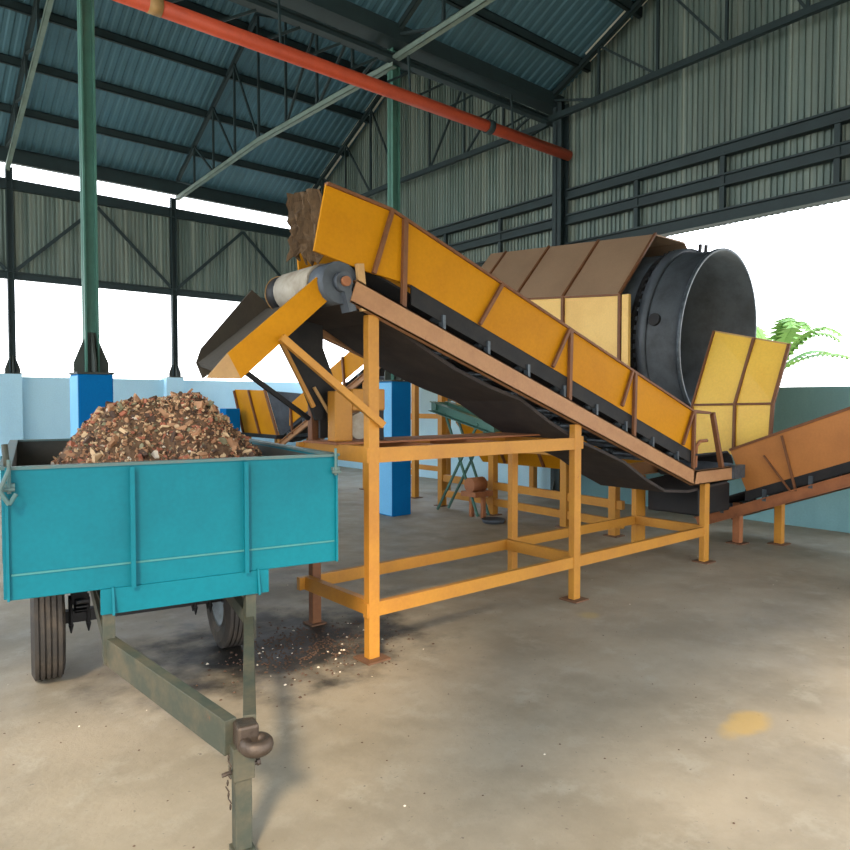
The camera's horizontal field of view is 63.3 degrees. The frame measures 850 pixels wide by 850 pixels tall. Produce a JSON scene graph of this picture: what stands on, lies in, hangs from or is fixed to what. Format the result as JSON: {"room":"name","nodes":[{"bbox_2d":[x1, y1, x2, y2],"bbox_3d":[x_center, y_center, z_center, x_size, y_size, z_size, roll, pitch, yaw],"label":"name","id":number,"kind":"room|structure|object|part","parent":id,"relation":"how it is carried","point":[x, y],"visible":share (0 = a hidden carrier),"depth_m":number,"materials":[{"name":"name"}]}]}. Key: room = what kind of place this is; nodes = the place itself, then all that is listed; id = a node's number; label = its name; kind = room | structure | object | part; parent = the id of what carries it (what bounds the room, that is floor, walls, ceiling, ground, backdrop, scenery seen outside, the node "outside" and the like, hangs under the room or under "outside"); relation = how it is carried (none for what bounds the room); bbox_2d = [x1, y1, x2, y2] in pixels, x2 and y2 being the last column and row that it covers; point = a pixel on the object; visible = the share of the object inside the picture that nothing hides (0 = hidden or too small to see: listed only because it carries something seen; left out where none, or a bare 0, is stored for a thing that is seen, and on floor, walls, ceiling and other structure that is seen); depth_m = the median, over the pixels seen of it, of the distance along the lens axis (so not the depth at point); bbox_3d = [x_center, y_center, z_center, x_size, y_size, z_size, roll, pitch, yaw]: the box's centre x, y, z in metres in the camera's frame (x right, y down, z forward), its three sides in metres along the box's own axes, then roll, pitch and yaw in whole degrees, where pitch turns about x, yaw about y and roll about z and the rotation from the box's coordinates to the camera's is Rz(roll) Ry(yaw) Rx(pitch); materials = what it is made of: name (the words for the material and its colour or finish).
{"room":"waste facility","nodes":[
{"label":"waste facility","id":0,"kind":"room"},
{"bbox_2d":[0,177,297,302],"bbox_3d":[-10.476,-4.578,15.598,18.100,2.330,0.156,-2,2,-40],"label":"wall","id":1,"kind":"structure","parent":0,"point":[219,258],"depth_m":18.15,"materials":[{"name":"metal"}]},
{"bbox_2d":[0,373,305,482],"bbox_3d":[-10.401,0.092,15.820,18.300,2.560,0.440,-2,2,-40],"label":"wall","id":2,"kind":"structure","parent":0,"point":[30,407],"depth_m":16.93,"materials":[{"name":"blue paint"}]},
{"bbox_2d":[3,167,21,373],"bbox_3d":[-9.751,-3.623,16.213,0.340,4.840,0.340,-2,2,-40],"label":"steel column","id":3,"kind":"structure","parent":2,"relation":"on","point":[12,366],"depth_m":16.19,"materials":[{"name":"black metal"}]},
{"bbox_2d":[4,0,53,170],"bbox_3d":[-6.678,-7.333,12.360,0.090,3.036,9.744,-2,2,-40],"label":"roof truss","id":4,"kind":"object","parent":3,"relation":"on","point":[41,27],"visible":1,"depth_m":14.19,"materials":[{"name":"metal"}]},
{"bbox_3d":[-9.009,-6.763,15.173,0.045,0.657,0.045,-2,2,-40],"label":"web post","id":5,"kind":"part","parent":4,"relation":"part of","materials":[{"name":"metal"}]},
{"bbox_3d":[-8.232,-7.271,14.225,0.045,0.785,0.045,-2,2,-40],"label":"web post","id":6,"kind":"part","parent":4,"relation":"part of","materials":[{"name":"metal"}]},
{"bbox_3d":[-7.455,-7.779,13.277,0.045,0.912,0.045,-2,2,-40],"label":"web post","id":7,"kind":"part","parent":4,"relation":"part of","materials":[{"name":"metal"}]},
{"bbox_2d":[169,197,183,377],"bbox_3d":[-6.803,-3.705,18.673,0.340,4.840,0.340,-2,2,-40],"label":"steel column","id":8,"kind":"structure","parent":2,"relation":"on","point":[174,371],"depth_m":18.65,"materials":[{"name":"metal"}]},
{"bbox_2d":[0,0,403,216],"bbox_3d":[-8.962,-7.604,13.894,18.370,2.972,5.305,-2,2,-40],"label":"ceiling","id":9,"kind":"structure","parent":0,"point":[157,80],"depth_m":16.55,"materials":[{"name":"metal"}]},
{"bbox_2d":[228,0,563,126],"bbox_3d":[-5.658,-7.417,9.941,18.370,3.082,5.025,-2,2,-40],"label":"steel beam","id":10,"kind":"structure","parent":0,"point":[437,61],"depth_m":11.45,"materials":[{"name":"metal"}]},
{"bbox_2d":[312,68,548,197],"bbox_3d":[-0.668,-7.534,17.375,0.090,2.970,9.744,-2,2,-40],"label":"roof truss","id":11,"kind":"object","parent":10,"relation":"attached to","point":[466,154],"visible":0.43,"depth_m":16.53,"materials":[{"name":"metal"}]},
{"bbox_3d":[-3.000,-6.735,20.196,0.045,1.050,0.045,-2,2,-40],"label":"web post","id":12,"kind":"part","parent":11,"relation":"part of","materials":[{"name":"metal"}]},
{"bbox_3d":[-2.223,-7.011,19.255,0.045,1.640,0.045,-2,2,-40],"label":"web post","id":13,"kind":"part","parent":11,"relation":"part of","materials":[{"name":"metal"}]},
{"bbox_3d":[-1.445,-7.287,18.315,0.045,2.230,0.045,-2,2,-40],"label":"web post","id":14,"kind":"part","parent":11,"relation":"part of","materials":[{"name":"metal"}]},
{"bbox_3d":[0.109,-7.225,16.455,0.045,2.230,0.045,-2,2,-40],"label":"web post","id":15,"kind":"part","parent":11,"relation":"part of","materials":[{"name":"metal"}]},
{"bbox_3d":[0.886,-6.887,15.535,0.045,1.640,0.045,-2,2,-40],"label":"web post","id":16,"kind":"part","parent":11,"relation":"part of","materials":[{"name":"metal"}]},
{"bbox_3d":[1.664,-6.549,14.615,0.045,1.050,0.045,-2,2,-40],"label":"web post","id":17,"kind":"part","parent":11,"relation":"part of","materials":[{"name":"metal"}]},
{"bbox_2d":[0,466,849,849],"bbox_3d":[-4.205,1.675,8.567,18.450,0.120,19.850,-2,2,-40],"label":"floor","id":18,"kind":"structure","parent":0,"point":[432,720],"depth_m":4.30,"materials":[{"name":"concrete"}]},
{"bbox_2d":[69,374,112,436],"bbox_3d":[-4.151,0.493,8.606,0.406,2.240,0.400,-2,2,-40],"label":"pedestal","id":19,"kind":"object","parent":18,"relation":"on","point":[88,392],"visible":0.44,"depth_m":8.41,"materials":[{"name":"blue paint"}]},
{"bbox_2d":[69,0,113,374],"bbox_3d":[-4.149,-3.380,8.479,0.420,5.510,0.420,-2,2,-40],"label":"steel column","id":20,"kind":"structure","parent":19,"relation":"on","point":[90,358],"depth_m":8.47,"materials":[{"name":"metal"}]},
{"bbox_3d":[-4.149,-0.639,8.570,0.420,0.025,0.420,-2,2,-40],"label":"plate","id":21,"kind":"part","parent":20,"relation":"part of","materials":[{"name":"metal"}]},
{"bbox_2d":[167,0,548,135],"bbox_3d":[-0.767,-5.636,11.033,8.419,0.500,0.060,-2,2,-40],"label":"girder","id":22,"kind":"object","parent":20,"relation":"attached to","point":[171,1],"visible":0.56,"depth_m":10.73,"materials":[{"name":"metal"}]},
{"bbox_2d":[0,438,340,849],"bbox_3d":[-1.726,0.905,4.613,1.890,1.683,4.270,-1,2,-30],"label":"trailer","id":23,"kind":"object","parent":18,"relation":"on","point":[138,536],"visible":1,"depth_m":3.84,"materials":[{"name":"teal paint"}]},
{"bbox_3d":[-2.843,0.517,4.735,0.030,0.670,2.840,-1,2,-30],"label":"panel","id":24,"kind":"part","parent":23,"relation":"part of","materials":[{"name":"teal paint"}]},
{"bbox_3d":[-2.106,0.554,3.474,0.012,0.680,0.020,-1,2,-30],"label":"corner post","id":25,"kind":"part","parent":23,"relation":"part of","materials":[{"name":"teal metal"}]},
{"bbox_3d":[-2.780,0.461,6.426,1.800,0.670,0.030,-1,2,-30],"label":"panel","id":26,"kind":"part","parent":23,"relation":"part of","materials":[{"name":"metal"}]},
{"bbox_2d":[50,388,261,464],"bbox_3d":[-2.063,0.179,5.173,1.716,0.915,2.799,-1,2,-30],"label":"heap","id":27,"kind":"object","parent":23,"relation":"in","point":[175,426],"visible":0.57,"depth_m":4.75,"materials":[{"name":"wood"}]},
{"bbox_3d":[-1.346,0.544,3.942,1.800,0.670,0.030,-1,2,-30],"label":"panel","id":28,"kind":"part","parent":23,"relation":"part of","materials":[{"name":"teal paint"}]},
{"bbox_3d":[-1.275,1.267,3.332,1.294,0.195,0.055,2,3,44],"label":"drawbar arm","id":29,"kind":"part","parent":23,"relation":"part of","materials":[{"name":"paint"}]},
{"bbox_3d":[-1.349,0.946,3.941,0.920,0.137,0.032,-1,2,-30],"label":"headstock plate","id":30,"kind":"part","parent":23,"relation":"part of","materials":[{"name":"teal paint"}]},
{"bbox_3d":[-0.807,1.471,2.834,0.027,0.236,0.022,-1,2,-30],"label":"safety chain","id":31,"kind":"part","parent":23,"relation":"part of","materials":[{"name":"metal"}]},
{"bbox_3d":[-0.770,1.579,2.897,0.070,0.390,0.065,-1,2,-30],"label":"stand post","id":32,"kind":"part","parent":23,"relation":"part of","materials":[{"name":"metal"}]},
{"bbox_3d":[-0.905,1.260,3.545,0.055,0.195,1.292,0,2,-14],"label":"drawbar arm","id":33,"kind":"part","parent":23,"relation":"part of","materials":[{"name":"paint"}]},
{"bbox_3d":[-1.284,0.487,5.634,0.030,0.670,2.840,-1,2,-30],"label":"panel","id":34,"kind":"part","parent":23,"relation":"part of","materials":[{"name":"teal paint"}]},
{"bbox_3d":[-0.561,0.525,4.366,0.012,0.680,0.020,-1,2,-30],"label":"corner post","id":35,"kind":"part","parent":23,"relation":"part of","materials":[{"name":"teal metal"}]},
{"bbox_2d":[220,409,239,430],"bbox_3d":[-5.308,0.414,18.782,0.400,1.720,0.400,-2,2,-40],"label":"block","id":36,"kind":"object","parent":18,"relation":"on","point":[234,414],"visible":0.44,"depth_m":18.63,"materials":[{"name":"blue paint"}]},
{"bbox_2d":[233,352,450,498],"bbox_3d":[-2.196,-0.778,16.501,1.315,4.255,8.388,-2,2,-40],"label":"conveyor","id":37,"kind":"object","parent":18,"relation":"on","point":[257,419],"visible":0.19,"depth_m":17.54,"materials":[{"name":"paint"}]},
{"bbox_3d":[-4.538,-0.368,18.520,0.180,1.200,2.250,-2,2,-40],"label":"hopper panel","id":38,"kind":"part","parent":37,"relation":"part of","materials":[{"name":"yellow paint"}]},
{"bbox_3d":[-1.842,-0.700,15.482,0.060,2.844,6.310,-2,2,-40],"label":"rail","id":39,"kind":"part","parent":37,"relation":"part of","materials":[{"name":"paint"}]},
{"bbox_3d":[-1.284,0.215,14.969,0.110,2.347,0.110,-2,2,-40],"label":"leg","id":40,"kind":"part","parent":37,"relation":"part of","materials":[{"name":"paint"}]},
{"bbox_3d":[-0.194,-0.109,13.652,0.110,3.083,0.110,-2,2,-40],"label":"leg","id":41,"kind":"part","parent":37,"relation":"part of","materials":[{"name":"paint"}]},
{"bbox_3d":[0.459,-0.127,14.197,0.110,3.083,0.110,-2,2,-40],"label":"leg","id":42,"kind":"part","parent":37,"relation":"part of","materials":[{"name":"paint"}]},
{"bbox_2d":[379,381,410,516],"bbox_3d":[-0.520,0.392,11.636,0.406,2.240,0.400,-2,2,-40],"label":"pedestal","id":43,"kind":"object","parent":18,"relation":"on","point":[394,477],"visible":0.6,"depth_m":11.47,"materials":[{"name":"blue paint"}]},
{"bbox_2d":[379,47,407,381],"bbox_3d":[-0.518,-3.481,11.509,0.420,5.510,0.420,-2,2,-40],"label":"steel column","id":44,"kind":"structure","parent":43,"relation":"on","point":[393,106],"depth_m":11.45,"materials":[{"name":"metal"}]},
{"bbox_2d":[175,12,396,200],"bbox_3d":[-3.608,-7.452,14.922,0.090,2.970,9.744,-2,2,-40],"label":"roof truss","id":45,"kind":"object","parent":44,"relation":"on","point":[320,104],"visible":0.77,"depth_m":14.95,"materials":[{"name":"metal"}]},
{"bbox_3d":[-5.939,-6.665,17.741,0.045,1.025,0.045,-2,2,-40],"label":"web post","id":46,"kind":"part","parent":45,"relation":"part of","materials":[{"name":"metal"}]},
{"bbox_3d":[-5.162,-6.954,16.801,0.045,1.590,0.045,-2,2,-40],"label":"web post","id":47,"kind":"part","parent":45,"relation":"part of","materials":[{"name":"metal"}]},
{"bbox_3d":[-4.385,-7.243,15.860,0.045,2.155,0.045,-2,2,-40],"label":"web post","id":48,"kind":"part","parent":45,"relation":"part of","materials":[{"name":"metal"}]},
{"bbox_3d":[-3.608,-7.532,14.919,0.045,2.720,0.045,-2,2,-40],"label":"web post","id":49,"kind":"part","parent":45,"relation":"part of","materials":[{"name":"metal"}]},
{"bbox_3d":[-2.830,-7.181,14.000,0.045,2.155,0.045,-2,2,-40],"label":"web post","id":50,"kind":"part","parent":45,"relation":"part of","materials":[{"name":"metal"}]},
{"bbox_3d":[-2.053,-6.830,13.080,0.045,1.590,0.045,-2,2,-40],"label":"web post","id":51,"kind":"part","parent":45,"relation":"part of","materials":[{"name":"metal"}]},
{"bbox_3d":[-1.276,-6.479,12.161,0.045,1.025,0.045,-2,2,-40],"label":"web post","id":52,"kind":"part","parent":45,"relation":"part of","materials":[{"name":"metal"}]},
{"bbox_3d":[-0.518,-0.740,11.601,0.420,0.025,0.420,-2,2,-40],"label":"plate","id":53,"kind":"part","parent":44,"relation":"part of","materials":[{"name":"metal"}]},
{"bbox_2d":[0,539,843,847],"bbox_3d":[0.961,1.718,5.296,7.781,0.010,6.205,-2,2,-40],"label":"litter","id":54,"kind":"object","parent":18,"relation":"on","point":[303,628],"visible":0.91,"depth_m":5.26,"materials":[{"name":"brown wood"}]},
{"bbox_2d":[428,399,500,517],"bbox_3d":[0.730,0.366,11.508,0.470,2.300,1.539,-2,2,-40],"label":"frame","id":55,"kind":"object","parent":18,"relation":"on","point":[475,487],"visible":0.74,"depth_m":11.40,"materials":[{"name":"paint"}]},
{"bbox_3d":[0.538,0.720,11.554,0.030,1.529,1.029,-2,2,-40],"label":"crossed leg","id":56,"kind":"part","parent":55,"relation":"part of","materials":[{"name":"green paint"}]},
{"bbox_3d":[0.602,0.647,11.475,0.030,1.675,0.832,-2,2,-40],"label":"crossed leg","id":57,"kind":"part","parent":55,"relation":"part of","materials":[{"name":"green paint"}]},
{"bbox_3d":[0.730,0.715,11.714,0.030,1.529,1.029,-2,2,-40],"label":"crossed leg","id":58,"kind":"part","parent":55,"relation":"part of","materials":[{"name":"green paint"}]},
{"bbox_3d":[0.775,1.329,11.447,0.060,0.380,0.060,-2,2,-40],"label":"shelf leg","id":59,"kind":"part","parent":55,"relation":"part of","materials":[{"name":"brown metal"}]},
{"bbox_3d":[0.794,0.642,11.635,0.030,1.675,0.832,-2,2,-40],"label":"crossed leg","id":60,"kind":"part","parent":55,"relation":"part of","materials":[{"name":"green paint"}]},
{"bbox_3d":[0.833,0.974,11.288,0.300,0.240,0.240,-2,2,-40],"label":"motor","id":61,"kind":"part","parent":55,"relation":"part of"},
{"bbox_2d":[461,490,492,497],"bbox_3d":[0.855,1.122,11.344,0.400,0.080,0.350,-2,2,-40],"label":"stool","id":62,"kind":"object","parent":55,"relation":"attached to","point":[469,493],"depth_m":11.22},
{"bbox_3d":[0.948,1.336,11.240,0.060,0.380,0.060,-2,2,-40],"label":"shelf leg","id":63,"kind":"part","parent":55,"relation":"part of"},
{"bbox_2d":[196,182,744,665],"bbox_3d":[1.050,-0.037,6.912,7.030,3.412,1.220,-2,2,-40],"label":"conveyor","id":64,"kind":"object","parent":18,"relation":"on","point":[369,281],"visible":1,"depth_m":5.76,"materials":[{"name":"paint"}]},
{"bbox_3d":[-1.187,-0.235,5.551,0.621,0.410,0.035,-2,3,-45],"label":"chute rod","id":65,"kind":"part","parent":64,"relation":"part of","materials":[{"name":"black metal"}]},
{"bbox_2d":[286,188,323,265],"bbox_3d":[-0.853,-1.399,4.913,0.155,0.556,0.444,-2,2,-40],"label":"curtain","id":66,"kind":"object","parent":64,"relation":"hanging from","point":[305,219],"depth_m":4.84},
{"bbox_3d":[-0.944,0.396,5.873,0.085,2.592,0.070,-2,2,-40],"label":"leg","id":67,"kind":"part","parent":64,"relation":"part of","materials":[{"name":"paint"}]},
{"bbox_3d":[-0.944,1.697,5.917,0.145,0.014,0.145,-2,2,-40],"label":"foot plate","id":68,"kind":"part","parent":64,"relation":"part of","materials":[{"name":"metal"}]},
{"bbox_3d":[-0.392,0.461,5.059,0.095,2.518,0.070,-2,2,-40],"label":"leg","id":69,"kind":"part","parent":64,"relation":"part of","materials":[{"name":"paint"}]},
{"bbox_3d":[-0.392,1.724,5.101,0.200,0.014,0.200,-2,2,-40],"label":"foot plate","id":70,"kind":"part","parent":64,"relation":"part of","materials":[{"name":"metal"}]},
{"bbox_3d":[-0.411,-0.002,5.901,0.070,0.250,0.100,-2,2,-40],"label":"guard post","id":71,"kind":"part","parent":64,"relation":"part of","materials":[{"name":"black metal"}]},
{"bbox_3d":[-0.155,-1.191,5.156,0.060,0.684,0.030,-2,2,-40],"label":"skirt post","id":72,"kind":"part","parent":64,"relation":"part of","materials":[{"name":"metal"}]},
{"bbox_3d":[0.089,0.116,6.336,2.450,0.015,0.520,-2,2,-40],"label":"deck plate","id":73,"kind":"part","parent":64,"relation":"part of","materials":[{"name":"brown metal"}]},
{"bbox_3d":[1.014,-0.205,7.528,5.788,1.817,0.060,-2,2,-40],"label":"rail","id":74,"kind":"part","parent":64,"relation":"part of","materials":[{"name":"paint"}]},
{"bbox_3d":[0.952,0.780,7.470,0.090,1.718,0.070,-2,2,-40],"label":"leg","id":75,"kind":"part","parent":64,"relation":"part of","materials":[{"name":"paint"}]},
{"bbox_3d":[0.849,-0.350,7.346,4.130,1.610,0.012,-2,2,-40],"label":"rubber skirting","id":76,"kind":"part","parent":64,"relation":"part of","materials":[{"name":"black rubber"}]},
{"bbox_3d":[1.681,-0.178,6.730,5.788,1.817,0.060,-2,2,-40],"label":"rail","id":77,"kind":"part","parent":64,"relation":"part of","materials":[{"name":"paint"}]},
{"bbox_3d":[1.477,-0.325,6.594,4.130,1.610,0.012,-2,2,-40],"label":"rubber skirting","id":78,"kind":"part","parent":64,"relation":"part of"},
{"bbox_3d":[1.357,-0.540,6.441,0.060,0.691,0.030,-2,2,-40],"label":"skirt post","id":79,"kind":"part","parent":64,"relation":"part of","materials":[{"name":"paint"}]},
{"bbox_3d":[1.435,1.673,6.625,0.200,0.014,0.200,-2,2,-40],"label":"foot plate","id":80,"kind":"part","parent":64,"relation":"part of","materials":[{"name":"metal"}]},
{"bbox_3d":[1.435,0.831,6.597,0.100,1.675,0.070,-2,2,-40],"label":"leg","id":81,"kind":"part","parent":64,"relation":"part of","materials":[{"name":"paint"}]},
{"bbox_3d":[2.171,-0.190,7.133,0.060,0.697,0.030,-2,2,-40],"label":"skirt post","id":82,"kind":"part","parent":64,"relation":"part of","materials":[{"name":"paint"}]},
{"bbox_3d":[2.794,1.124,9.021,0.220,0.928,0.070,-2,2,-40],"label":"leg","id":83,"kind":"part","parent":64,"relation":"part of","materials":[{"name":"paint"}]},
{"bbox_3d":[3.084,0.196,7.909,0.060,0.701,0.030,-2,2,-40],"label":"skirt post","id":84,"kind":"part","parent":64,"relation":"part of","materials":[{"name":"metal"}]},
{"bbox_3d":[3.315,1.621,8.195,0.200,0.014,0.200,-2,2,-40],"label":"foot plate","id":85,"kind":"part","parent":64,"relation":"part of","materials":[{"name":"metal"}]},
{"bbox_3d":[3.315,1.152,8.179,0.110,0.928,0.070,-2,2,-40],"label":"leg","id":86,"kind":"part","parent":64,"relation":"part of","materials":[{"name":"paint"}]},
{"bbox_3d":[3.521,0.188,8.306,0.254,0.686,0.055,-1,2,-34],"label":"tail post","id":87,"kind":"part","parent":64,"relation":"part of","materials":[{"name":"metal"}]},
{"bbox_2d":[481,517,504,523],"bbox_3d":[1.077,1.509,10.857,0.380,0.060,0.380,-2,2,-40],"label":"metal pan","id":88,"kind":"object","parent":18,"relation":"on","point":[487,520],"visible":1,"depth_m":10.90,"materials":[{"name":"metal"}]},
{"bbox_2d":[550,102,568,490],"bbox_3d":[2.692,-2.471,13.769,0.420,7.780,0.420,-2,2,-40],"label":"steel column","id":89,"kind":"structure","parent":18,"relation":"on","point":[560,167],"depth_m":13.67,"materials":[{"name":"metal"}]},
{"bbox_2d":[547,0,849,121],"bbox_3d":[5.550,-7.325,9.933,0.090,2.890,9.744,-2,2,-40],"label":"roof truss","id":90,"kind":"object","parent":89,"relation":"on","point":[808,10],"visible":0.87,"depth_m":11.80,"materials":[{"name":"metal"}]},
{"bbox_3d":[3.218,-6.526,12.753,0.045,0.970,0.045,-2,2,-40],"label":"web post","id":91,"kind":"part","parent":90,"relation":"part of","materials":[{"name":"metal"}]},
{"bbox_3d":[3.995,-6.803,11.813,0.045,1.560,0.045,-2,2,-40],"label":"web post","id":92,"kind":"part","parent":90,"relation":"part of","materials":[{"name":"metal"}]},
{"bbox_3d":[4.772,-7.079,10.873,0.045,2.150,0.045,-2,2,-40],"label":"web post","id":93,"kind":"part","parent":90,"relation":"part of","materials":[{"name":"metal"}]},
{"bbox_3d":[5.550,-7.356,9.932,0.045,2.740,0.045,-2,2,-40],"label":"web post","id":94,"kind":"part","parent":90,"relation":"part of","materials":[{"name":"metal"}]},
{"bbox_2d":[434,232,756,537],"bbox_3d":[2.776,-0.879,11.782,3.016,4.770,4.557,-2,2,-40],"label":"screen","id":95,"kind":"object","parent":18,"relation":"on","point":[654,303],"visible":0.46,"depth_m":10.77,"materials":[{"name":"metal"}]},
{"bbox_3d":[0.313,0.174,12.586,0.120,2.588,0.120,-2,2,-40],"label":"leg","id":96,"kind":"part","parent":95,"relation":"part of","materials":[{"name":"paint"}]},
{"bbox_3d":[1.146,0.957,11.614,0.120,1.088,0.120,-2,2,-40],"label":"leg","id":97,"kind":"part","parent":95,"relation":"part of","materials":[{"name":"paint"}]},
{"bbox_3d":[2.232,0.670,14.206,0.120,1.488,0.120,-2,2,-40],"label":"leg","id":98,"kind":"part","parent":95,"relation":"part of","materials":[{"name":"paint"}]},
{"bbox_3d":[1.531,1.318,11.165,0.070,0.180,3.902,-2,2,-40],"label":"rail","id":99,"kind":"part","parent":95,"relation":"part of","materials":[{"name":"paint"}]},
{"bbox_3d":[1.531,1.043,11.156,0.070,0.190,3.902,-2,2,-40],"label":"rail","id":100,"kind":"part","parent":95,"relation":"part of","materials":[{"name":"paint"}]},
{"bbox_3d":[2.127,0.996,10.441,0.120,1.088,0.120,-2,2,-40],"label":"leg","id":101,"kind":"part","parent":95,"relation":"part of","materials":[{"name":"paint"}]},
{"bbox_3d":[1.531,0.389,11.134,0.100,0.140,3.901,-2,2,-40],"label":"rail","id":102,"kind":"part","parent":95,"relation":"part of","materials":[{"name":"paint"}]},
{"bbox_3d":[2.685,1.018,9.773,0.120,1.088,0.120,-2,2,-40],"label":"leg","id":103,"kind":"part","parent":95,"relation":"part of","materials":[{"name":"paint"}]},
{"bbox_3d":[2.685,1.567,9.791,0.220,0.014,0.220,-2,2,-40],"label":"foot plate","id":104,"kind":"part","parent":95,"relation":"part of","materials":[{"name":"metal"}]},
{"bbox_2d":[691,330,849,545],"bbox_3d":[5.410,0.171,8.213,1.040,2.910,4.507,-2,2,-40],"label":"conveyor","id":105,"kind":"object","parent":18,"relation":"on","point":[740,377],"visible":0.89,"depth_m":9.03,"materials":[{"name":"metal"}]},
{"bbox_3d":[4.208,1.584,9.279,0.220,0.014,0.220,-2,2,-40],"label":"foot plate","id":106,"kind":"part","parent":105,"relation":"part of","materials":[{"name":"metal"}]},
{"bbox_3d":[4.208,1.310,9.270,0.100,0.538,0.100,-2,2,-40],"label":"leg","id":107,"kind":"part","parent":105,"relation":"part of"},
{"bbox_3d":[4.248,-0.414,9.357,0.312,1.803,1.210,-2,2,-40],"label":"hopper panel","id":108,"kind":"part","parent":105,"relation":"part of","materials":[{"name":"yellow paint"}]},
{"bbox_3d":[5.100,0.550,7.832,0.060,1.817,4.302,-2,2,-40],"label":"rail","id":109,"kind":"part","parent":105,"relation":"part of","materials":[{"name":"brown metal"}]},
{"bbox_3d":[4.743,1.586,9.231,0.220,0.014,0.220,-2,2,-40],"label":"foot plate","id":110,"kind":"part","parent":105,"relation":"part of","materials":[{"name":"metal"}]},
{"bbox_3d":[4.743,1.277,9.220,0.100,0.608,0.100,-2,2,-40],"label":"leg","id":111,"kind":"part","parent":105,"relation":"part of","materials":[{"name":"paint"}]},
{"bbox_3d":[4.507,0.475,8.540,0.025,0.685,0.204,-2,2,-40],"label":"skirt post","id":112,"kind":"part","parent":105,"relation":"part of","materials":[{"name":"metal"}]},
{"bbox_3d":[5.852,0.530,8.460,0.060,1.817,4.302,-2,2,-40],"label":"rail","id":113,"kind":"part","parent":105,"relation":"part of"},
{"bbox_3d":[5.339,0.267,7.599,0.012,1.560,3.600,-2,2,-40],"label":"rubber skirting","id":114,"kind":"part","parent":105,"relation":"part of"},
{"bbox_2d":[347,0,647,93],"bbox_3d":[-2.518,-7.610,6.173,18.370,2.444,5.109,-2,2,-40],"label":"ceiling","id":115,"kind":"structure","parent":0,"point":[539,42],"depth_m":12.16,"materials":[{"name":"metal"}]},
{"bbox_2d":[393,0,494,60],"bbox_3d":[2.610,-7.244,7.479,0.090,2.890,9.744,-2,2,-40],"label":"roof truss","id":116,"kind":"object","parent":115,"relation":"attached to","point":[431,33],"visible":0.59,"depth_m":10.51,"materials":[{"name":"metal"}]},
{"bbox_2d":[113,0,572,160],"bbox_3d":[-0.620,-5.528,10.704,9.000,0.866,0.250,-2,2,-40],"label":"pipe","id":117,"kind":"object","parent":116,"relation":"hanging from","point":[164,9],"visible":0.99,"depth_m":9.99,"materials":[{"name":"metal"}]},
{"bbox_3d":[0.278,-6.444,10.300,0.045,0.970,0.045,-2,2,-40],"label":"web post","id":118,"kind":"part","parent":116,"relation":"part of","materials":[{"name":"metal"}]},
{"bbox_2d":[321,0,849,266],"bbox_3d":[2.675,-6.232,13.825,0.248,5.695,19.500,-2,2,-40],"label":"wall","id":119,"kind":"structure","parent":0,"point":[759,127],"depth_m":12.15,"materials":[{"name":"metal"}]},
{"bbox_2d":[323,386,849,532],"bbox_3d":[2.731,0.226,14.218,0.200,2.400,19.700,-2,2,-40],"label":"wall","id":120,"kind":"structure","parent":0,"point":[794,406],"depth_m":10.65,"materials":[{"name":"blue paint"}]},
{"label":"outside","id":121,"kind":"structure","parent":0,"visible":0},
{"label":"ground","id":122,"kind":"structure","parent":121,"visible":0},
{"bbox_2d":[756,317,849,368],"bbox_3d":[8.852,-0.603,17.381,3.323,4.106,3.351,1,2,19],"label":"palm tree","id":123,"kind":"object","parent":122,"relation":"on","point":[787,330],"visible":0.43,"depth_m":16.82,"materials":[{"name":"green plant"}]}
]}

